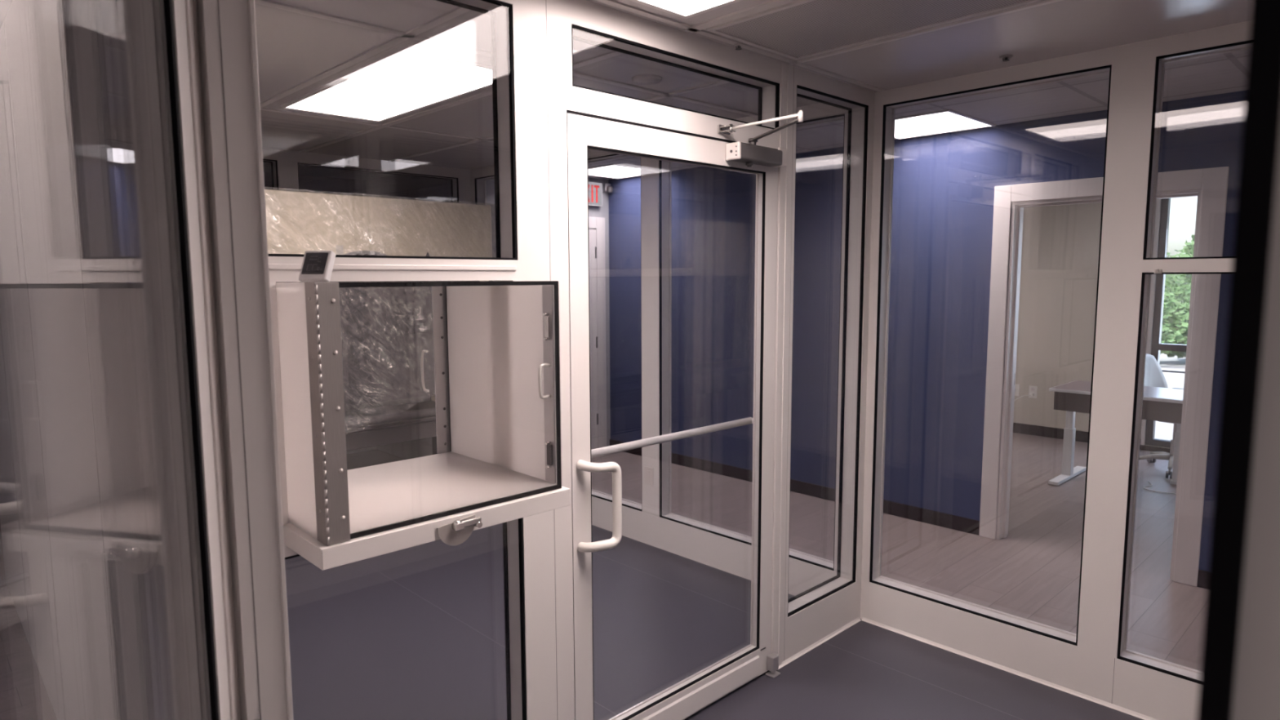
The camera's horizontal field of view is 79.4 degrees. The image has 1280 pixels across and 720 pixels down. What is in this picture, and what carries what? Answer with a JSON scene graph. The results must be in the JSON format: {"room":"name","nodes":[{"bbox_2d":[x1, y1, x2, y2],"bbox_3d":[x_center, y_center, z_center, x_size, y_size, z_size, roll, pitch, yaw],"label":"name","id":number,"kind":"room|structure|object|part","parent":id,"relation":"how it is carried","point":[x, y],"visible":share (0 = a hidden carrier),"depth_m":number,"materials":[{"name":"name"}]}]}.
{"room":"clean room","nodes":[
{"label":"clean room","id":0,"kind":"room"},
{"bbox_2d":[263,171,377,454],"bbox_3d":[-4.645,-0.162,5.003,6.000,2.450,0.100,-6,8,-44],"label":"wall","id":1,"kind":"structure","parent":0,"point":[308,184],"depth_m":6.70,"materials":[{"name":"grey paint"}]},
{"bbox_2d":[262,147,471,204],"bbox_3d":[-2.268,-0.117,4.881,2.751,2.370,0.100,-6,8,-44],"label":"wall","id":2,"kind":"structure","parent":0,"point":[287,160],"depth_m":5.04,"materials":[{"name":"white metal"}]},
{"bbox_2d":[262,159,279,190],"bbox_3d":[-2.686,-0.134,4.475,1.190,2.113,0.094,-6,8,-44],"label":"window","id":3,"kind":"structure","parent":2,"relation":"in","point":[265,160],"depth_m":4.75,"materials":[{"name":"metal"}]},
{"bbox_2d":[297,162,458,203],"bbox_3d":[-1.760,-0.232,5.361,1.140,2.113,0.094,-6,8,-44],"label":"window","id":4,"kind":"structure","parent":2,"relation":"in","point":[300,163],"depth_m":5.27,"materials":[{"name":"black metal"}]},
{"bbox_2d":[446,177,610,446],"bbox_3d":[-0.832,-0.345,6.583,1.700,2.450,0.100,-6,8,-44],"label":"wall","id":5,"kind":"structure","parent":0,"point":[602,211],"depth_m":6.93,"materials":[{"name":"grey paint"}]},
{"bbox_2d":[588,182,602,206],"bbox_3d":[-0.454,-1.448,6.716,0.316,0.203,0.034,-6,8,-44],"label":"exit sign","id":6,"kind":"object","parent":5,"relation":"attached to","point":[595,189],"visible":0.47,"depth_m":6.76,"materials":[{"name":"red plastic"}]},
{"bbox_2d":[588,217,606,449],"bbox_3d":[-0.714,-0.180,6.631,1.110,2.110,0.018,-6,8,-44],"label":"door","id":7,"kind":"structure","parent":5,"relation":"in","point":[596,224],"depth_m":6.94,"materials":[{"name":"paint"}]},
{"bbox_2d":[267,0,875,719],"bbox_3d":[-0.002,0.125,2.541,2.751,2.370,0.112,-6,8,-44],"label":"wall","id":8,"kind":"structure","parent":0,"point":[544,90],"depth_m":2.29,"materials":[{"name":"white metal"}]},
{"bbox_2d":[267,0,517,260],"bbox_3d":[-0.611,-0.586,1.886,0.668,0.672,0.094,-6,8,-44],"label":"window","id":9,"kind":"structure","parent":8,"relation":"in","point":[508,6],"depth_m":2.09,"materials":[{"name":"black metal"}]},
{"bbox_2d":[284,517,526,719],"bbox_3d":[-0.606,0.798,2.034,0.668,0.765,0.094,-6,8,-44],"label":"window","id":10,"kind":"structure","parent":8,"relation":"in","point":[520,520],"depth_m":2.26,"materials":[{"name":"black rubber"}]},
{"bbox_2d":[275,280,570,570],"bbox_3d":[-0.618,0.103,1.977,0.648,0.607,0.630,-6,8,-44],"label":"box","id":11,"kind":"object","parent":8,"relation":"attached to","point":[497,459],"visible":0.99,"depth_m":1.97,"materials":[{"name":"metal"}]},
{"bbox_3d":[-0.835,0.094,1.765,0.010,0.540,0.533,-6,8,-44],"label":"panel","id":12,"kind":"part","parent":11,"relation":"part of","materials":[{"name":"white metal"}]},
{"bbox_2d":[298,250,335,282],"bbox_3d":[-0.665,-0.192,1.590,0.065,0.066,0.041,1,6,14],"label":"thermometer","id":13,"kind":"object","parent":11,"relation":"on","point":[317,266],"visible":0.99,"depth_m":1.58,"materials":[{"name":"grey plastic"}]},
{"bbox_3d":[-0.618,-0.193,1.946,0.596,0.010,0.533,-6,8,-44],"label":"panel","id":14,"kind":"part","parent":11,"relation":"part of","materials":[{"name":"metal"}]},
{"bbox_3d":[-0.655,0.033,2.348,0.008,0.128,0.037,-6,8,-44],"label":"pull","id":15,"kind":"part","parent":11,"relation":"part of","materials":[{"name":"silver metal"}]},
{"bbox_3d":[-0.616,0.333,2.002,0.596,0.012,0.533,-6,8,-44],"label":"panel","id":16,"kind":"part","parent":11,"relation":"part of","materials":[{"name":"white metal"}]},
{"bbox_3d":[-0.424,0.397,1.784,0.099,0.062,0.005,-6,8,-44],"label":"latch plate","id":17,"kind":"part","parent":11,"relation":"part of","materials":[{"name":"metal"}]},
{"bbox_3d":[-0.413,0.382,1.768,0.024,0.017,0.004,-6,8,-44],"label":"latch knob","id":18,"kind":"part","parent":11,"relation":"part of","materials":[{"name":"metal"}]},
{"bbox_3d":[-0.401,0.381,1.789,0.071,0.027,0.018,-6,8,-44],"label":"latch lever","id":19,"kind":"part","parent":11,"relation":"part of","materials":[{"name":"metal"}]},
{"bbox_3d":[-0.399,0.047,2.183,0.010,0.540,0.533,-6,8,-44],"label":"panel","id":20,"kind":"part","parent":11,"relation":"part of","materials":[{"name":"white metal"}]},
{"bbox_3d":[-0.246,0.055,1.986,0.037,0.092,0.010,-6,8,-44],"label":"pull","id":21,"kind":"part","parent":11,"relation":"part of","materials":[{"name":"white metal"}]},
{"bbox_2d":[566,110,780,719],"bbox_3d":[0.147,0.269,2.670,1.020,2.054,0.198,-6,8,-44],"label":"door","id":22,"kind":"structure","parent":8,"relation":"in","point":[585,132],"depth_m":2.58,"materials":[{"name":"white metal"}]},
{"bbox_3d":[-0.121,0.442,2.337,0.139,0.285,0.051,-2,6,-13],"label":"pull handle","id":23,"kind":"part","parent":22,"relation":"part of","materials":[{"name":"white metal"}]},
{"bbox_3d":[0.167,1.237,2.753,0.836,0.088,0.005,-6,8,-44],"label":"kick rail","id":24,"kind":"part","parent":22,"relation":"part of","materials":[{"name":"white metal"}]},
{"bbox_2d":[717,110,803,168],"bbox_3d":[0.500,-0.739,2.641,0.333,0.132,0.338,-6,8,-44],"label":"door closer","id":25,"kind":"object","parent":22,"relation":"attached to","point":[750,154],"depth_m":2.67,"materials":[{"name":"paint"}]},
{"bbox_3d":[0.452,-0.766,2.574,0.018,0.015,0.332,-2,6,-18],"label":"arm","id":26,"kind":"part","parent":25,"relation":"part of"},
{"bbox_2d":[571,24,779,128],"bbox_3d":[0.130,-0.908,2.570,0.993,0.171,0.094,-6,8,-44],"label":"window","id":27,"kind":"structure","parent":8,"relation":"in","point":[574,27],"depth_m":2.54,"materials":[{"name":"black rubber"}]},
{"bbox_2d":[777,147,786,166],"bbox_3d":[0.534,-0.762,2.895,0.045,0.066,0.012,-6,8,-44],"label":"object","id":28,"kind":"object","parent":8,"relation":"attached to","point":[784,150],"visible":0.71,"depth_m":2.90,"materials":[{"name":"paint"}]},
{"bbox_2d":[787,84,868,617],"bbox_3d":[0.759,-0.020,3.271,0.533,2.118,0.094,-6,8,-44],"label":"window","id":29,"kind":"structure","parent":8,"relation":"in","point":[866,107],"depth_m":3.43,"materials":[{"name":"black rubber"}]},
{"bbox_2d":[0,432,1206,719],"bbox_3d":[1.000,1.327,2.876,10.970,0.100,11.000,-6,8,-44],"label":"floor","id":30,"kind":"structure","parent":0,"point":[418,632],"depth_m":3.60,"materials":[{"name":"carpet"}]},
{"bbox_2d":[264,189,492,454],"bbox_3d":[-1.849,0.074,4.609,1.848,2.025,0.738,-6,8,-44],"label":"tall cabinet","id":31,"kind":"object","parent":30,"relation":"on","point":[385,331],"visible":0.21,"depth_m":4.49,"materials":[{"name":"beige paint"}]},
{"bbox_3d":[-1.538,-0.565,4.338,0.290,0.100,0.004,-6,8,-44],"label":"control panel","id":32,"kind":"part","parent":31,"relation":"part of","materials":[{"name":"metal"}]},
{"bbox_3d":[-1.633,-0.109,4.363,1.668,0.740,0.056,-6,8,-44],"label":"sash","id":33,"kind":"part","parent":31,"relation":"part of","materials":[{"name":"clear glass"}]},
{"bbox_3d":[-1.612,0.355,4.392,1.808,0.052,0.052,-6,8,-44],"label":"armrest","id":34,"kind":"part","parent":31,"relation":"part of","materials":[{"name":"grey plastic"}]},
{"bbox_3d":[-1.872,0.442,4.673,1.848,0.100,0.670,-6,8,-44],"label":"rail","id":35,"kind":"part","parent":31,"relation":"part of","materials":[{"name":"grey plastic"}]},
{"bbox_2d":[1048,380,1183,485],"bbox_3d":[3.853,0.607,5.543,0.670,0.736,1.520,-6,8,-44],"label":"desk","id":36,"kind":"object","parent":30,"relation":"on","point":[1159,404],"visible":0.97,"depth_m":5.74,"materials":[{"name":"laminate"}]},
{"bbox_3d":[3.355,0.556,6.022,0.070,0.686,0.065,-6,8,-44],"label":"leg","id":37,"kind":"part","parent":36,"relation":"part of","materials":[{"name":"white metal"}]},
{"bbox_3d":[3.638,0.357,5.309,0.015,0.141,1.460,-6,8,-44],"label":"modesty panel","id":38,"kind":"part","parent":36,"relation":"part of","materials":[{"name":"fabric"}]},
{"bbox_2d":[1138,353,1177,479],"bbox_3d":[4.314,0.435,6.207,0.620,0.939,0.645,-4,7,-35],"label":"office chair","id":39,"kind":"object","parent":30,"relation":"on","point":[1154,376],"visible":0.3,"depth_m":6.37,"materials":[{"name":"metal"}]},
{"bbox_3d":[4.170,0.794,6.303,0.264,0.069,0.048,2,7,21],"label":"leg","id":40,"kind":"part","parent":39,"relation":"part of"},
{"bbox_3d":[4.190,0.183,6.363,0.430,0.470,0.206,-4,7,-35],"label":"backrest","id":41,"kind":"part","parent":39,"relation":"part of","materials":[{"name":"white plastic"}]},
{"bbox_3d":[4.328,0.783,6.405,0.048,0.069,0.264,0,6,3],"label":"leg","id":42,"kind":"part","parent":39,"relation":"part of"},
{"bbox_3d":[4.219,0.813,6.121,0.048,0.070,0.264,5,8,39],"label":"leg","id":43,"kind":"part","parent":39,"relation":"part of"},
{"bbox_2d":[1143,480,1176,493],"bbox_3d":[3.948,0.960,5.693,0.284,0.008,0.407,-6,8,-44],"label":"cable","id":44,"kind":"object","parent":30,"relation":"on","point":[1148,481],"visible":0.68,"depth_m":5.68,"materials":[{"name":"plastic"}]},
{"bbox_2d":[1169,383,1183,484],"bbox_3d":[4.576,0.559,5.966,0.980,0.736,0.620,-6,8,-44],"label":"desk","id":45,"kind":"object","parent":30,"relation":"on","point":[1177,435],"visible":0.13,"depth_m":5.84,"materials":[{"name":"laminate"}]},
{"bbox_3d":[4.098,0.573,5.843,0.070,0.686,0.065,-6,8,-44],"label":"leg","id":46,"kind":"part","parent":45,"relation":"part of","materials":[{"name":"white metal"}]},
{"bbox_2d":[0,0,1252,169],"bbox_3d":[-0.416,-1.140,2.862,2.910,0.080,5.410,-6,8,-44],"label":"ceiling","id":47,"kind":"structure","parent":0,"point":[293,48],"depth_m":2.73,"materials":[{"name":"white paint"}]},
{"bbox_2d":[280,48,492,122],"bbox_3d":[-1.052,-1.137,3.273,0.486,0.009,1.236,-6,8,-44],"label":"recessed light","id":48,"kind":"object","parent":47,"relation":"in","point":[410,80],"visible":0.83,"depth_m":3.20,"materials":[{"name":"white plastic"}]},
{"bbox_2d":[631,74,662,84],"bbox_3d":[0.028,-1.117,3.082,0.120,0.016,0.120,-6,8,-44],"label":"smoke detector","id":49,"kind":"object","parent":47,"relation":"attached to","point":[644,79],"visible":1,"depth_m":3.06,"materials":[{"name":"white plastic"}]},
{"bbox_2d":[253,0,1063,162],"bbox_3d":[-0.416,-1.097,2.867,2.710,0.006,5.210,-6,8,-44],"label":"trim","id":50,"kind":"structure","parent":47,"relation":"attached to","point":[413,33],"depth_m":2.70,"materials":[{"name":"white metal"}]},
{"bbox_2d":[629,0,742,19],"bbox_3d":[0.382,-0.978,1.745,0.491,0.009,1.214,-6,8,-44],"label":"recessed light","id":51,"kind":"object","parent":47,"relation":"in","point":[684,9],"visible":1,"depth_m":2.24,"materials":[{"name":"white plastic"}]},
{"bbox_2d":[644,0,728,14],"bbox_3d":[0.382,-0.980,1.745,0.455,0.003,1.178,-6,8,-44],"label":"diffuser","id":52,"kind":"object","parent":51,"relation":"attached to","point":[670,6],"depth_m":2.24,"materials":[{"name":"white plastic"}]},
{"bbox_2d":[733,43,742,50],"bbox_3d":[0.335,-1.063,2.620,0.030,0.016,0.030,-6,8,-44],"label":"sprinkler head","id":53,"kind":"object","parent":47,"relation":"attached to","point":[738,45],"visible":1,"depth_m":2.62},
{"bbox_2d":[707,0,1043,60],"bbox_3d":[0.823,-1.028,2.189,0.492,0.008,1.242,-6,8,-44],"label":"panel","id":54,"kind":"object","parent":47,"relation":"attached to","point":[799,29],"visible":1,"depth_m":2.39,"materials":[{"name":"metal"}]},
{"bbox_2d":[999,54,1013,62],"bbox_3d":[1.326,-1.091,2.795,0.045,0.016,0.045,-6,8,-44],"label":"sprinkler head","id":55,"kind":"object","parent":47,"relation":"attached to","point":[1006,57],"visible":1,"depth_m":2.79},
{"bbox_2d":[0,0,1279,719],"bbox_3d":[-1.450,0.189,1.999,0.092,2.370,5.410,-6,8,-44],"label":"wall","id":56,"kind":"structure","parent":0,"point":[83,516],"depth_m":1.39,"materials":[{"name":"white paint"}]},
{"bbox_2d":[130,0,260,719],"bbox_3d":[-0.448,0.489,0.601,0.087,2.038,1.035,-2,6,-14],"label":"door frame","id":57,"kind":"structure","parent":56,"relation":"in","point":[164,31],"depth_m":0.95,"materials":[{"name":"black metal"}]},
{"bbox_3d":[-0.583,0.413,1.090,0.033,2.110,0.053,-2,6,-15],"label":"hinge post","id":58,"kind":"part","parent":56,"relation":"part of","materials":[{"name":"metal"}]},
{"bbox_2d":[262,49,1248,180],"bbox_3d":[0.990,-1.208,2.604,10.970,0.100,11.000,-6,8,-44],"label":"ceiling","id":59,"kind":"structure","parent":0,"point":[1222,73],"depth_m":3.87,"materials":[{"name":"white paint"}]},
{"bbox_2d":[588,164,640,178],"bbox_3d":[-0.198,-1.552,6.367,0.606,0.009,0.606,-6,8,-44],"label":"recessed light","id":60,"kind":"object","parent":59,"relation":"in","point":[611,171],"visible":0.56,"depth_m":6.36,"materials":[{"name":"white plastic"}]},
{"bbox_2d":[894,109,995,139],"bbox_3d":[1.630,-1.355,4.465,0.606,0.009,0.606,-6,8,-44],"label":"recessed light","id":61,"kind":"object","parent":59,"relation":"in","point":[947,121],"visible":0.76,"depth_m":4.42,"materials":[{"name":"white plastic"}]},
{"bbox_2d":[365,20,1250,719],"bbox_3d":[-0.007,-0.133,4.576,0.112,2.450,7.150,-6,8,-44],"label":"wall","id":62,"kind":"structure","parent":0,"point":[1091,670],"depth_m":2.96,"materials":[{"name":"white metal"}]},
{"bbox_2d":[474,174,494,205],"bbox_3d":[-0.908,-0.251,5.513,0.094,2.115,0.760,-6,8,-44],"label":"window","id":63,"kind":"structure","parent":62,"relation":"in","point":[475,179],"depth_m":5.66,"materials":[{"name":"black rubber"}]},
{"bbox_2d":[587,154,642,511],"bbox_3d":[-0.255,-0.181,4.838,0.094,2.115,0.864,-6,8,-44],"label":"window","id":64,"kind":"structure","parent":62,"relation":"in","point":[593,490],"depth_m":4.68,"materials":[{"name":"black rubber"}]},
{"bbox_2d":[644,466,653,485],"bbox_3d":[0.052,0.682,4.535,0.008,0.106,0.073,-6,8,-44],"label":"switch plate","id":65,"kind":"object","parent":62,"relation":"attached to","point":[648,471],"visible":1,"depth_m":4.53,"materials":[{"name":"paint"}]},
{"bbox_2d":[658,113,844,570],"bbox_3d":[0.549,-0.095,4.008,0.094,2.115,1.168,-6,8,-44],"label":"window","id":66,"kind":"structure","parent":62,"relation":"in","point":[840,115],"depth_m":4.33,"materials":[{"name":"black rubber"}]},
{"bbox_2d":[869,64,1111,645],"bbox_3d":[1.383,-0.010,3.146,0.094,2.123,0.867,-6,8,-44],"label":"window","id":67,"kind":"structure","parent":62,"relation":"in","point":[885,106],"depth_m":3.33,"materials":[{"name":"black rubber"}]},
{"bbox_2d":[1116,269,1231,683],"bbox_3d":[2.067,0.418,2.459,0.121,1.413,0.867,-6,8,-44],"label":"window","id":68,"kind":"structure","parent":62,"relation":"in","point":[1125,649],"depth_m":2.76,"materials":[{"name":"black rubber"}]},
{"bbox_3d":[1.763,-0.301,2.627,0.024,0.015,0.022,-6,8,-44],"label":"sash catch","id":69,"kind":"part","parent":68,"relation":"part of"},
{"bbox_2d":[1142,40,1248,259],"bbox_3d":[2.073,-0.655,2.354,0.094,0.677,0.867,-6,8,-44],"label":"window","id":70,"kind":"structure","parent":62,"relation":"in","point":[1157,58],"depth_m":2.63,"materials":[{"name":"black rubber"}]},
{"bbox_2d":[608,90,1245,571],"bbox_3d":[3.064,-0.049,3.685,0.130,2.450,9.500,-6,8,-44],"label":"wall","id":71,"kind":"structure","parent":0,"point":[944,184],"depth_m":5.01,"materials":[{"name":"blue paint"}]},
{"bbox_2d":[603,183,613,193],"bbox_3d":[-0.282,-1.527,6.867,0.065,0.085,0.080,-6,8,-44],"label":"lamp","id":72,"kind":"object","parent":71,"relation":"attached to","point":[607,188],"visible":1,"depth_m":6.85,"materials":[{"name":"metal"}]},
{"bbox_2d":[609,439,979,535],"bbox_3d":[0.902,0.904,5.946,0.012,0.088,3.403,-6,8,-44],"label":"baseboard","id":73,"kind":"structure","parent":71,"relation":"attached to","point":[917,513],"depth_m":5.51,"materials":[{"name":"plastic"}]},
{"bbox_2d":[978,166,1229,586],"bbox_3d":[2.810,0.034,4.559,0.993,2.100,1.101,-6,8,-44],"label":"door frame","id":74,"kind":"structure","parent":71,"relation":"in","point":[1210,185],"depth_m":4.00,"materials":[{"name":"paint"}]},
{"bbox_2d":[1197,569,1208,588],"bbox_3d":[4.580,1.298,2.148,0.012,0.088,4.994,-6,8,-44],"label":"baseboard","id":75,"kind":"structure","parent":71,"relation":"attached to","point":[1202,575],"depth_m":3.92,"materials":[{"name":"plastic"}]},
{"bbox_2d":[1013,199,1168,448],"bbox_3d":[4.653,-0.353,6.937,0.150,2.550,4.400,-6,8,-44],"label":"wall","id":76,"kind":"structure","parent":0,"point":[1060,253],"depth_m":7.47,"materials":[{"name":"beige paint"}]},
{"bbox_2d":[1014,383,1019,395],"bbox_3d":[3.789,0.302,7.795,0.012,0.120,0.076,-6,8,-44],"label":"wall outlet","id":77,"kind":"object","parent":76,"relation":"attached to","point":[1017,386],"visible":0.57,"depth_m":7.78,"materials":[{"name":"plastic"}]},
{"bbox_2d":[1028,385,1037,398],"bbox_3d":[3.908,0.318,7.674,0.009,0.120,0.076,-6,8,-44],"label":"wall outlet","id":78,"kind":"object","parent":76,"relation":"attached to","point":[1033,389],"visible":1,"depth_m":7.67,"materials":[{"name":"plastic"}]},
{"bbox_2d":[1014,393,1034,400],"bbox_3d":[3.553,0.534,7.748,0.732,0.418,0.082,1,6,14],"label":"power cord","id":79,"kind":"object","parent":78,"relation":"attached to","point":[1030,394],"visible":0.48,"depth_m":7.65,"materials":[{"name":"plastic"}]},
{"bbox_2d":[1013,422,1169,453],"bbox_3d":[4.442,0.755,7.162,0.012,0.100,3.950,-6,8,-44],"label":"baseboard","id":80,"kind":"structure","parent":76,"relation":"attached to","point":[1055,433],"depth_m":7.57,"materials":[{"name":"plastic"}]},
{"bbox_2d":[1140,198,1186,448],"bbox_3d":[5.241,-0.337,6.322,0.154,2.355,1.800,-6,8,-44],"label":"window","id":81,"kind":"structure","parent":76,"relation":"in","point":[1154,346],"depth_m":6.87,"materials":[{"name":"white metal"}]},
{"label":"outside","id":82,"kind":"structure","parent":0,"visible":0},
{"bbox_2d":[1154,301,1186,440],"bbox_3d":[21.008,-1.454,29.637,54.880,0.180,70.000,-6,8,-44],"label":"ground","id":83,"kind":"structure","parent":82,"point":[1163,430],"depth_m":12.90,"materials":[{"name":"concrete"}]},
{"bbox_2d":[1160,292,1189,358],"bbox_3d":[10.246,-0.610,14.696,2.192,1.424,2.552,1,6,12],"label":"shrub","id":84,"kind":"object","parent":83,"relation":"on","point":[1175,317],"visible":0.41,"depth_m":14.59,"materials":[{"name":"green plant"}]},
{"bbox_2d":[1163,248,1191,306],"bbox_3d":[14.356,-1.875,21.675,4.220,2.467,4.553,-6,8,-44],"label":"shrub","id":85,"kind":"object","parent":83,"relation":"on","point":[1179,291],"visible":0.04,"depth_m":20.38,"materials":[{"name":"green plant"}]},
{"bbox_2d":[1179,235,1195,304],"bbox_3d":[12.775,-1.605,15.858,3.180,3.173,2.999,-6,8,-44],"label":"tree","id":86,"kind":"object","parent":83,"relation":"on","point":[1188,249],"visible":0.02,"depth_m":16.38,"materials":[{"name":"green plant"}]}
]}

